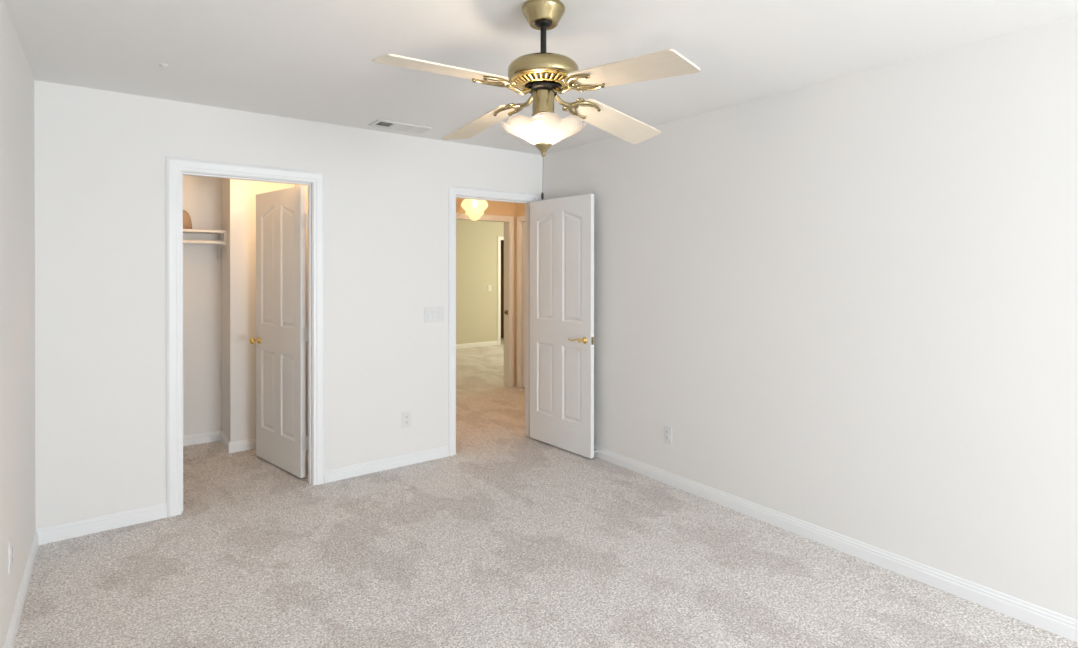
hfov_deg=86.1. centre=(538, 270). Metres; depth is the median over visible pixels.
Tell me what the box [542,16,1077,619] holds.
wall
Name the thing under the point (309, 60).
ceiling
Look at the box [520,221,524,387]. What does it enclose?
trim
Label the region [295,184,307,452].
wall
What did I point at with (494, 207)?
wall
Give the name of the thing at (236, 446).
baseboard
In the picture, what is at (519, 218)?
trim
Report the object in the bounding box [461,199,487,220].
hall ceiling light
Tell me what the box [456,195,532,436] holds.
trim
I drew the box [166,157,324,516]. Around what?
trim
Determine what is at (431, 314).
light switch
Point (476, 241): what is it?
wall
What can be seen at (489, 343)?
baseboard
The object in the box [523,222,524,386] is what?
door
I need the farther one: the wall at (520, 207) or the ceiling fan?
the wall at (520, 207)
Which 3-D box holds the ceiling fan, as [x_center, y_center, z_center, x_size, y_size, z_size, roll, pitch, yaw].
[0.002,-0.633,2.189,1.031,0.726,1.040,0,0,4]
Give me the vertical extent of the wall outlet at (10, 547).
0.115 m
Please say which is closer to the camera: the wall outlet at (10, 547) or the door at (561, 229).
the wall outlet at (10, 547)
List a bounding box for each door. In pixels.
[249,186,306,477]
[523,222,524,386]
[530,194,593,458]
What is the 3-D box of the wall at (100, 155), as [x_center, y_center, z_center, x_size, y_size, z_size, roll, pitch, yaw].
[-1.107,0.216,4.248,4.750,2.440,0.111,0,0,-37]
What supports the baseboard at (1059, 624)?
attached to the wall at (848, 305)
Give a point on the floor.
(511, 539)
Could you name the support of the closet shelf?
attached to the wall at (219, 297)
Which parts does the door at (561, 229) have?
panel, panel, panel, panel, handle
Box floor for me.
[13,338,1077,647]
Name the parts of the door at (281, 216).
knob, panel, panel, panel, panel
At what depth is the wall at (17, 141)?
2.39 m
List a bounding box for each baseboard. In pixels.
[3,530,38,647]
[36,445,448,544]
[183,430,255,452]
[456,341,497,348]
[594,445,1077,642]
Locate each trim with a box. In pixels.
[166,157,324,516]
[448,186,538,455]
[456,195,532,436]
[456,213,513,386]
[497,236,503,344]
[517,216,524,387]
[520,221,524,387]
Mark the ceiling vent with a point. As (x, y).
(380, 123)
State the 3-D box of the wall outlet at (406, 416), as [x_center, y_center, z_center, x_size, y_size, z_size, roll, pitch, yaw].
[-0.979,1.099,4.272,0.070,0.115,0.009,0,0,-37]
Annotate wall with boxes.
[0,0,35,647]
[34,80,542,528]
[183,175,294,441]
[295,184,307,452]
[456,198,515,386]
[456,220,503,343]
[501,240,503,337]
[515,203,524,386]
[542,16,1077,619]
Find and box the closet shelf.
[183,229,226,260]
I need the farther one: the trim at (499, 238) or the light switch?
the trim at (499, 238)
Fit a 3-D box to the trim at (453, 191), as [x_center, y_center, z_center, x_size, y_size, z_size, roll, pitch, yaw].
[-0.349,0.388,4.735,0.875,2.094,0.016,0,0,-37]
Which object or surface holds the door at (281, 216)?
in the wall at (100, 155)
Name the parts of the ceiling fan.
blade, blade, lamp shade, blade, blade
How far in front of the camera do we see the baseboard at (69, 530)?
3.32 m
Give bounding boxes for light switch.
[424,306,443,322]
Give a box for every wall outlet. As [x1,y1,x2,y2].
[8,537,12,573]
[402,411,410,427]
[664,425,671,443]
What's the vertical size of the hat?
0.168 m
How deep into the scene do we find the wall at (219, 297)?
4.74 m
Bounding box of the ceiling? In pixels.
[3,0,1077,154]
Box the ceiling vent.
[369,119,431,133]
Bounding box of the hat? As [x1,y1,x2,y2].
[183,210,191,228]
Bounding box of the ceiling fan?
[372,0,699,199]
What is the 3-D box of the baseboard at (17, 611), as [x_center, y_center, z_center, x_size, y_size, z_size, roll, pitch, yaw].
[-0.303,1.411,-0.090,0.013,0.082,7.809,0,0,-37]
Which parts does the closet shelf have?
hanging rod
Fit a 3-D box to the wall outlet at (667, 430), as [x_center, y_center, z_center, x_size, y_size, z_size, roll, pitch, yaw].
[0.868,1.105,3.900,0.009,0.115,0.070,0,0,-37]

